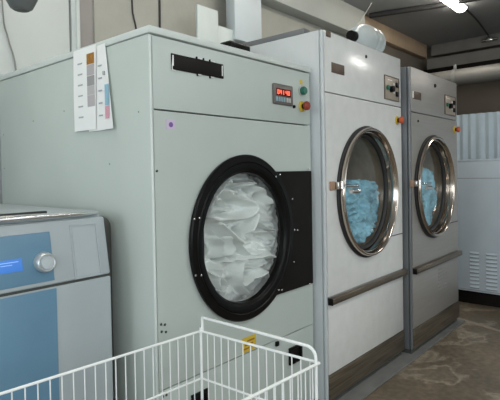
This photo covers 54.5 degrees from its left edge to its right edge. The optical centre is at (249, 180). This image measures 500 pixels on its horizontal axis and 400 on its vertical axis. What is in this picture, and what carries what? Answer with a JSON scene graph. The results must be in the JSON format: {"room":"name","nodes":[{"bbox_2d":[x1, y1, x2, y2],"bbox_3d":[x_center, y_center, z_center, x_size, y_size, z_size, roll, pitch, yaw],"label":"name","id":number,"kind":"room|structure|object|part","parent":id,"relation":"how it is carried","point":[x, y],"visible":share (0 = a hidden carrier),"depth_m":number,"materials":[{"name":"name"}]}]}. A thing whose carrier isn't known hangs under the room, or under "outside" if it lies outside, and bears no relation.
{"room":"laundry","nodes":[
{"label":"laundry","id":0,"kind":"room"},
{"bbox_2d":[342,0,499,47],"bbox_3d":[1.667,-1.957,1.895,5.970,0.100,9.950,0,1,41],"label":"ceiling","id":1,"kind":"structure","parent":0,"point":[440,25],"depth_m":6.01,"materials":[{"name":"grey paint"}]},
{"bbox_2d":[6,0,37,12],"bbox_3d":[-1.081,-1.333,2.263,0.170,1.065,0.170,0,1,41],"label":"pendant lamp","id":2,"kind":"object","parent":1,"relation":"hanging from","point":[23,6],"visible":1,"depth_m":2.24,"materials":[{"name":"grey metal"}]},
{"bbox_2d":[226,0,261,43],"bbox_3d":[-0.047,-1.522,3.973,0.105,0.790,0.352,0,1,41],"label":"air duct","id":3,"kind":"object","parent":1,"relation":"attached to","point":[243,17],"visible":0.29,"depth_m":3.91,"materials":[{"name":"white metal"}]},
{"bbox_2d":[354,3,371,29],"bbox_3d":[1.171,-1.704,5.156,0.010,0.817,0.860,0,1,41],"label":"cord","id":4,"kind":"object","parent":1,"relation":"hanging from","point":[371,3],"visible":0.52,"depth_m":5.20,"materials":[{"name":"white plastic"}]},
{"bbox_2d":[369,0,479,17],"bbox_3d":[2.465,-1.955,5.183,2.371,0.095,0.109,0,1,26],"label":"cable","id":5,"kind":"object","parent":1,"relation":"attached to","point":[439,4],"visible":0.93,"depth_m":5.45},
{"bbox_2d":[441,0,466,12],"bbox_3d":[1.979,-1.934,5.019,0.124,0.080,1.330,0,1,41],"label":"ceiling lamp","id":6,"kind":"object","parent":1,"relation":"attached to","point":[453,4],"visible":1,"depth_m":5.30,"materials":[{"name":"beige"}]},
{"bbox_2d":[466,9,489,36],"bbox_3d":[2.873,-1.976,6.091,0.042,0.050,1.506,0,1,36],"label":"cable","id":7,"kind":"object","parent":6,"relation":"attached to","point":[467,10],"visible":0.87,"depth_m":5.95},
{"bbox_2d":[481,36,497,41],"bbox_3d":[3.305,-1.960,6.695,0.200,0.060,0.060,0,1,41],"label":"ceiling lamp","id":8,"kind":"object","parent":1,"relation":"attached to","point":[488,39],"visible":1,"depth_m":6.67,"materials":[{"name":"metal"}]},
{"bbox_2d":[363,301,499,399],"bbox_3d":[1.724,1.242,1.958,5.970,0.100,9.950,0,1,41],"label":"floor","id":9,"kind":"structure","parent":0,"point":[465,364],"depth_m":3.04,"materials":[{"name":"brown concrete"}]},
{"bbox_2d":[0,204,114,399],"bbox_3d":[-1.071,0.676,1.799,0.922,1.137,0.903,0,1,41],"label":"washing machine","id":10,"kind":"object","parent":9,"relation":"on","point":[56,306],"visible":1,"depth_m":1.63,"materials":[{"name":"grey metal"}]},
{"bbox_3d":[-0.849,0.257,1.410,0.032,0.160,0.568,0,1,41],"label":"blue panel","id":11,"kind":"part","parent":10,"relation":"part of","materials":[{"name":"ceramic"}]},
{"bbox_3d":[-0.826,0.746,1.409,0.006,0.764,0.572,0,1,41],"label":"door panel","id":12,"kind":"part","parent":10,"relation":"part of","materials":[{"name":"blue metal"}]},
{"bbox_3d":[-1.135,0.126,1.772,0.840,0.012,0.783,0,1,41],"label":"plate","id":13,"kind":"part","parent":10,"relation":"part of","materials":[{"name":"grey metal"}]},
{"bbox_3d":[-0.800,0.245,1.492,0.064,0.208,0.805,0,1,41],"label":"control panel","id":14,"kind":"part","parent":10,"relation":"part of","materials":[{"name":"grey metal"}]},
{"bbox_3d":[-0.777,0.771,1.490,0.030,0.828,0.805,0,1,41],"label":"panel","id":15,"kind":"part","parent":10,"relation":"part of","materials":[{"name":"grey metal"}]},
{"bbox_3d":[-0.582,0.245,1.717,0.037,0.184,0.103,0,1,41],"label":"soap drawer","id":16,"kind":"part","parent":10,"relation":"part of","materials":[{"name":"grey ceramic"}]},
{"bbox_2d":[0,25,313,399],"bbox_3d":[-0.490,0.320,2.577,1.357,1.797,1.040,0,1,41],"label":"dryer","id":17,"kind":"object","parent":9,"relation":"on","point":[190,114],"visible":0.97,"depth_m":2.00,"materials":[{"name":"grey metal"}]},
{"bbox_2d":[73,44,95,131],"bbox_3d":[-0.692,-0.384,2.030,0.182,0.343,0.003,0,1,41],"label":"paper chart","id":18,"kind":"object","parent":17,"relation":"attached to","point":[84,60],"visible":1,"depth_m":2.03,"materials":[{"name":"grey paper"}]},
{"bbox_2d":[89,43,112,131],"bbox_3d":[-0.606,-0.377,1.955,0.200,0.344,0.012,0,2,42],"label":"paper chart","id":19,"kind":"object","parent":17,"relation":"attached to","point":[104,121],"visible":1,"depth_m":1.95,"materials":[{"name":"grey paper"}]},
{"bbox_3d":[-0.357,0.334,1.787,0.031,1.736,0.011,0,1,41],"label":"corner trim","id":20,"kind":"part","parent":17,"relation":"part of","materials":[{"name":"grey metal"}]},
{"bbox_3d":[-0.205,-0.456,1.936,0.006,0.060,0.281,0,1,41],"label":"name plate","id":21,"kind":"part","parent":17,"relation":"part of","materials":[{"name":"black plastic"}]},
{"bbox_3d":[-0.199,0.884,1.937,0.012,0.085,0.090,0,1,41],"label":"panel handle","id":22,"kind":"part","parent":17,"relation":"part of","materials":[{"name":"black plastic"}]},
{"bbox_2d":[195,4,217,42],"bbox_3d":[-0.299,-0.047,3.633,0.020,2.483,0.214,0,1,41],"label":"metal panel","id":23,"kind":"object","parent":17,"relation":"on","point":[206,18],"visible":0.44,"depth_m":3.59,"materials":[{"name":"white metal"}]},
{"bbox_2d":[218,26,233,43],"bbox_3d":[-0.174,-0.004,3.814,0.020,2.385,0.195,0,1,41],"label":"metal panel","id":24,"kind":"object","parent":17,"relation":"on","point":[224,34],"visible":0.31,"depth_m":3.77,"materials":[{"name":"white metal"}]},
{"bbox_3d":[-0.029,-0.412,2.158,0.020,0.267,1.018,0,1,41],"label":"header panel","id":25,"kind":"part","parent":17,"relation":"part of","materials":[{"name":"white metal"}]},
{"bbox_3d":[-0.017,0.245,2.171,0.020,1.036,1.018,0,1,41],"label":"panel","id":26,"kind":"part","parent":17,"relation":"part of","materials":[{"name":"grey metal"}]},
{"bbox_2d":[220,40,249,51],"bbox_3d":[-0.086,-0.670,2.660,0.100,0.165,0.165,0,1,41],"label":"junction box","id":27,"kind":"object","parent":17,"relation":"on","point":[228,43],"visible":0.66,"depth_m":2.60,"materials":[{"name":"black plastic"}]},
{"bbox_3d":[-0.004,0.968,2.185,0.020,0.400,1.018,0,1,41],"label":"panel","id":28,"kind":"part","parent":17,"relation":"part of","materials":[{"name":"grey metal"}]},
{"bbox_2d":[204,173,277,300],"bbox_3d":[-0.184,0.289,2.289,0.401,0.649,0.676,0,1,41],"label":"laundry","id":29,"kind":"object","parent":17,"relation":"in","point":[241,227],"visible":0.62,"depth_m":2.24,"materials":[{"name":"white fabric"}]},
{"bbox_3d":[-0.017,0.249,2.145,0.037,0.730,0.675,0,1,41],"label":"door","id":30,"kind":"part","parent":17,"relation":"part of","materials":[{"name":"black plastic"}]},
{"bbox_3d":[0.208,0.244,2.403,0.013,0.586,0.338,0,1,41],"label":"hinge plate","id":31,"kind":"part","parent":17,"relation":"part of","materials":[{"name":"black metal"}]},
{"bbox_3d":[0.229,0.866,2.428,0.012,0.085,0.107,0,1,41],"label":"panel handle","id":32,"kind":"part","parent":17,"relation":"part of","materials":[{"name":"black plastic"}]},
{"bbox_2d":[0,316,319,399],"bbox_3d":[-0.334,0.867,1.215,0.593,0.751,1.080,0,1,41],"label":"wire basket","id":33,"kind":"object","parent":9,"relation":"on","point":[315,361],"visible":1,"depth_m":1.53,"materials":[{"name":"white metal"}]},
{"bbox_3d":[-0.168,0.834,1.719,0.010,0.632,0.010,0,1,41],"label":"corner post","id":34,"kind":"part","parent":33,"relation":"part of","materials":[{"name":"white metal"}]},
{"bbox_3d":[0.016,0.804,1.567,0.487,0.651,0.010,0,1,41],"label":"handle","id":35,"kind":"part","parent":33,"relation":"part of","materials":[{"name":"white metal"}]},
{"bbox_2d":[338,319,464,399],"bbox_3d":[0.535,1.175,3.567,1.324,0.012,2.220,0,1,41],"label":"trim","id":36,"kind":"structure","parent":9,"relation":"on","point":[361,391],"depth_m":3.01,"materials":[{"name":"grey concrete"}]},
{"bbox_2d":[242,28,407,399],"bbox_3d":[0.328,0.177,3.213,1.177,2.006,0.967,0,1,41],"label":"dryer","id":37,"kind":"object","parent":36,"relation":"on","point":[356,119],"visible":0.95,"depth_m":2.72,"materials":[{"name":"grey metal"}]},
{"bbox_3d":[0.387,0.189,2.535,0.020,1.946,0.018,0,1,41],"label":"corner trim","id":38,"kind":"part","parent":37,"relation":"part of","materials":[{"name":"grey metal"}]},
{"bbox_3d":[0.436,0.026,2.566,0.010,0.048,0.045,0,1,41],"label":"latch plate","id":39,"kind":"part","parent":37,"relation":"part of","materials":[{"name":"brown metal"}]},
{"bbox_3d":[0.475,-0.605,2.617,0.004,0.054,0.130,0,1,41],"label":"label plate","id":40,"kind":"part","parent":37,"relation":"part of","materials":[{"name":"brown metal"}]},
{"bbox_3d":[0.487,0.021,2.565,0.022,0.040,0.022,0,1,41],"label":"latch lever","id":41,"kind":"part","parent":37,"relation":"part of","materials":[{"name":"silver metal"}]},
{"bbox_3d":[0.548,0.026,2.597,0.114,0.018,0.022,-2,1,-39],"label":"latch lever","id":42,"kind":"part","parent":37,"relation":"part of","materials":[{"name":"silver metal"}]},
{"bbox_3d":[0.564,0.054,2.611,0.071,0.028,0.026,-2,2,-45],"label":"latch lever","id":43,"kind":"part","parent":37,"relation":"part of","materials":[{"name":"silver metal"}]},
{"bbox_3d":[0.688,-0.638,2.879,0.020,0.317,0.935,0,1,41],"label":"header panel","id":44,"kind":"part","parent":37,"relation":"part of","materials":[{"name":"white metal"}]},
{"bbox_2d":[345,179,379,242],"bbox_3d":[0.539,0.184,3.071,0.395,0.387,0.576,0,1,41],"label":"pile","id":45,"kind":"object","parent":37,"relation":"in","point":[362,207],"visible":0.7,"depth_m":2.99,"materials":[{"name":"blue fabric"}]},
{"bbox_3d":[0.700,0.063,2.893,0.020,1.073,0.935,0,1,41],"label":"panel","id":46,"kind":"part","parent":37,"relation":"part of","materials":[{"name":"white metal"}]},
{"bbox_2d":[346,24,383,41],"bbox_3d":[0.725,-0.905,3.120,0.200,0.200,0.325,0,1,41],"label":"plastic jug","id":47,"kind":"object","parent":37,"relation":"on","point":[352,35],"visible":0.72,"depth_m":3.00,"materials":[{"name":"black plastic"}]},
{"bbox_3d":[0.713,0.808,2.908,0.020,0.406,0.935,0,1,41],"label":"panel","id":48,"kind":"part","parent":37,"relation":"part of","materials":[{"name":"white metal"}]},
{"bbox_3d":[0.720,1.079,2.910,0.026,0.131,0.937,0,1,41],"label":"kick plate","id":49,"kind":"part","parent":37,"relation":"part of","materials":[{"name":"brown metal"}]},
{"bbox_3d":[0.700,0.064,2.873,0.082,0.754,0.694,0,1,41],"label":"door","id":50,"kind":"part","parent":37,"relation":"part of","materials":[{"name":"metal"}]},
{"bbox_3d":[0.910,-0.593,3.115,0.007,0.152,0.208,0,1,41],"label":"panel frame","id":51,"kind":"part","parent":37,"relation":"part of","materials":[{"name":"metal"}]},
{"bbox_3d":[0.909,-0.593,3.115,0.005,0.144,0.200,0,1,41],"label":"control panel","id":52,"kind":"part","parent":37,"relation":"part of","materials":[{"name":"beige metal"}]},
{"bbox_3d":[0.910,-0.587,3.094,0.024,0.041,0.042,0,1,41],"label":"selector knob","id":53,"kind":"part","parent":37,"relation":"part of","materials":[{"name":"black plastic"}]},
{"bbox_2d":[399,66,461,353],"bbox_3d":[0.981,0.190,3.926,1.226,1.928,0.956,0,1,41],"label":"dryer","id":54,"kind":"object","parent":36,"relation":"on","point":[429,129],"visible":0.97,"depth_m":3.45,"materials":[{"name":"metal"}]},
{"bbox_3d":[1.071,0.187,3.246,0.020,1.898,0.018,0,1,41],"label":"corner trim","id":55,"kind":"part","parent":54,"relation":"part of","materials":[{"name":"grey metal"}]},
{"bbox_3d":[1.139,-0.581,3.306,0.004,0.052,0.132,0,1,41],"label":"label plate","id":56,"kind":"part","parent":54,"relation":"part of","materials":[{"name":"brown metal"}]},
{"bbox_2d":[422,168,436,224],"bbox_3d":[1.179,0.116,3.719,0.376,0.444,0.523,0,1,41],"label":"pile","id":57,"kind":"object","parent":54,"relation":"in","point":[429,197],"visible":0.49,"depth_m":3.66,"materials":[{"name":"blue fabric"}]},
{"bbox_3d":[1.363,-0.626,3.581,0.020,0.297,0.910,0,1,41],"label":"header panel","id":58,"kind":"part","parent":54,"relation":"part of","materials":[{"name":"metal"}]},
{"bbox_3d":[1.375,0.051,3.595,0.020,1.045,0.910,0,1,41],"label":"panel","id":59,"kind":"part","parent":54,"relation":"part of","materials":[{"name":"metal"}]},
{"bbox_3d":[1.389,0.782,3.609,0.020,0.406,0.910,0,1,41],"label":"panel","id":60,"kind":"part","parent":54,"relation":"part of","materials":[{"name":"metal"}]},
{"bbox_3d":[1.395,1.054,3.611,0.026,0.131,0.912,0,1,41],"label":"kick plate","id":61,"kind":"part","parent":54,"relation":"part of","materials":[{"name":"brown metal"}]},
{"bbox_3d":[1.341,0.040,3.535,0.082,0.726,0.690,0,1,41],"label":"door","id":62,"kind":"part","parent":54,"relation":"part of","materials":[{"name":"metal"}]},
{"bbox_3d":[1.565,-0.589,3.794,0.005,0.142,0.228,0,1,41],"label":"control panel","id":63,"kind":"part","parent":54,"relation":"part of","materials":[{"name":"beige metal"}]},
{"bbox_3d":[1.566,-0.589,3.794,0.007,0.150,0.236,0,1,41],"label":"panel frame","id":64,"kind":"part","parent":54,"relation":"part of","materials":[{"name":"silver metal"}]},
{"bbox_2d":[457,159,499,307],"bbox_3d":[2.693,0.463,4.218,2.084,1.334,0.568,0,1,41],"label":"cabinet","id":65,"kind":"object","parent":9,"relation":"on","point":[478,180],"visible":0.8,"depth_m":4.39,"materials":[{"name":"grey metal"}]},
{"bbox_2d":[470,251,478,287],"bbox_3d":[2.046,0.809,4.425,0.080,0.326,0.012,0,1,41],"label":"vent","id":66,"kind":"object","parent":65,"relation":"attached to","point":[474,255],"depth_m":4.43,"materials":[{"name":"grey metal"}]},
{"bbox_2d":[456,111,499,159],"bbox_3d":[3.589,0.204,4.048,5.100,1.825,0.036,0,1,41],"label":"screen","id":67,"kind":"object","parent":65,"relation":"on","point":[478,137],"visible":0.15,"depth_m":5.05,"materials":[{"name":"plastic"}]},
{"bbox_2d":[486,253,496,290],"bbox_3d":[2.156,0.809,4.329,0.092,0.326,0.012,0,1,41],"label":"vent","id":68,"kind":"object","parent":65,"relation":"attached to","point":[491,258],"depth_m":4.33,"materials":[{"name":"grey metal"}]},
{"bbox_2d":[457,317,499,331],"bbox_3d":[1.963,1.151,3.632,0.050,0.002,0.989,-2,1,-28],"label":"trim","id":69,"kind":"structure","parent":9,"relation":"on","point":[468,321],"depth_m":3.87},
{"bbox_2d":[427,47,499,114],"bbox_3d":[4.928,-0.488,5.641,5.770,3.100,0.100,0,1,41],"label":"wall","id":70,"kind":"structure","parent":0,"point":[484,97],"depth_m":6.99,"materials":[{"name":"beige paint"}]},
{"bbox_2d":[427,48,499,69],"bbox_3d":[4.824,-1.712,5.409,5.620,0.160,0.320,0,1,41],"label":"trim","id":71,"kind":"structure","parent":70,"relation":"attached to","point":[490,54],"depth_m":6.78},
{"bbox_2d":[431,33,499,56],"bbox_3d":[4.879,-1.954,5.472,5.620,0.160,0.140,0,1,41],"label":"trim","id":72,"kind":"structure","parent":70,"relation":"attached to","point":[471,44],"depth_m":6.96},
{"bbox_2d":[429,63,499,85],"bbox_3d":[3.521,-1.259,4.848,3.850,0.257,0.204,0,1,41],"label":"exhaust pipe","id":73,"kind":"object","parent":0,"point":[491,72],"visible":0.76,"depth_m":5.59,"materials":[{"name":"grey metal"}]},
{"bbox_3d":[-0.518,-0.356,3.853,0.100,3.100,9.950,0,1,41],"label":"wall","id":74,"kind":"structure","parent":0,"visible":0},
{"bbox_2d":[1,0,16,70],"bbox_3d":[-1.358,-0.994,2.724,0.009,1.450,0.078,0,1,41],"label":"cable","id":75,"kind":"object","parent":74,"relation":"attached to","point":[1,0],"visible":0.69,"depth_m":2.72,"materials":[{"name":"white plastic"}]},
{"bbox_2d":[0,0,69,203],"bbox_3d":[-2.393,-0.203,1.584,0.050,2.950,3.860,0,1,41],"label":"wall","id":76,"kind":"structure","parent":74,"relation":"attached to","point":[40,34],"depth_m":2.83,"materials":[{"name":"white paint"}]},
{"bbox_2d":[69,0,80,51],"bbox_3d":[-1.094,-0.330,3.062,0.070,3.100,0.050,0,1,41],"label":"trim","id":77,"kind":"structure","parent":74,"relation":"attached to","point":[74,5],"depth_m":3.03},
{"bbox_2d":[79,0,92,47],"bbox_3d":[-1.060,-0.333,3.148,0.008,3.100,0.123,0,1,41],"label":"trim","id":78,"kind":"structure","parent":74,"relation":"attached to","point":[86,6],"depth_m":3.14,"materials":[{"name":"grey paint"}]},
{"bbox_2d":[131,0,136,28],"bbox_3d":[-0.815,-1.292,3.389,0.012,1.200,0.062,0,1,41],"label":"cable","id":79,"kind":"object","parent":74,"relation":"attached to","point":[131,0],"visible":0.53,"depth_m":3.38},
{"bbox_2d":[158,0,160,27],"bbox_3d":[-0.664,-1.298,3.561,0.016,1.200,0.018,0,1,41],"label":"cable","id":80,"kind":"object","parent":74,"relation":"attached to","point":[159,1],"visible":0.45,"depth_m":3.56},
{"bbox_2d":[92,0,345,43],"bbox_3d":[0.119,-0.380,4.491,0.025,3.100,3.450,0,1,41],"label":"wall","id":81,"kind":"structure","parent":74,"relation":"attached to","point":[111,18],"depth_m":3.63,"materials":[{"name":"paint"}]},
{"bbox_2d":[261,0,364,38],"bbox_3d":[0.526,-1.795,4.849,0.170,0.300,2.300,0,1,41],"label":"trim","id":82,"kind":"structure","parent":74,"relation":"attached to","point":[337,16],"depth_m":5.07,"materials":[{"name":"beige paint"}]},
{"bbox_2d":[355,36,426,70],"bbox_3d":[1.990,-0.455,6.640,0.025,3.100,2.250,0,1,41],"label":"trim","id":83,"kind":"structure","parent":74,"relation":"attached to","point":[406,60],"depth_m":6.69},
{"bbox_2d":[365,16,426,58],"bbox_3d":[1.930,-1.902,6.508,0.110,0.200,2.050,0,1,41],"label":"trim","id":84,"kind":"structure","parent":74,"relation":"attached to","point":[391,37],"depth_m":6.42,"materials":[{"name":"beige paint"}]},
{"bbox_3d":[3.910,-0.360,0.000,0.100,3.100,9.750,0,1,41],"label":"wall","id":85,"kind":"structure","parent":0,"visible":0},
{"bbox_2d":[424,59,499,72],"bbox_3d":[4.667,-1.543,5.213,5.600,0.115,0.170,0,1,41],"label":"trim","id":86,"kind":"structure","parent":85,"relation":"attached to","point":[494,61],"depth_m":6.61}
]}

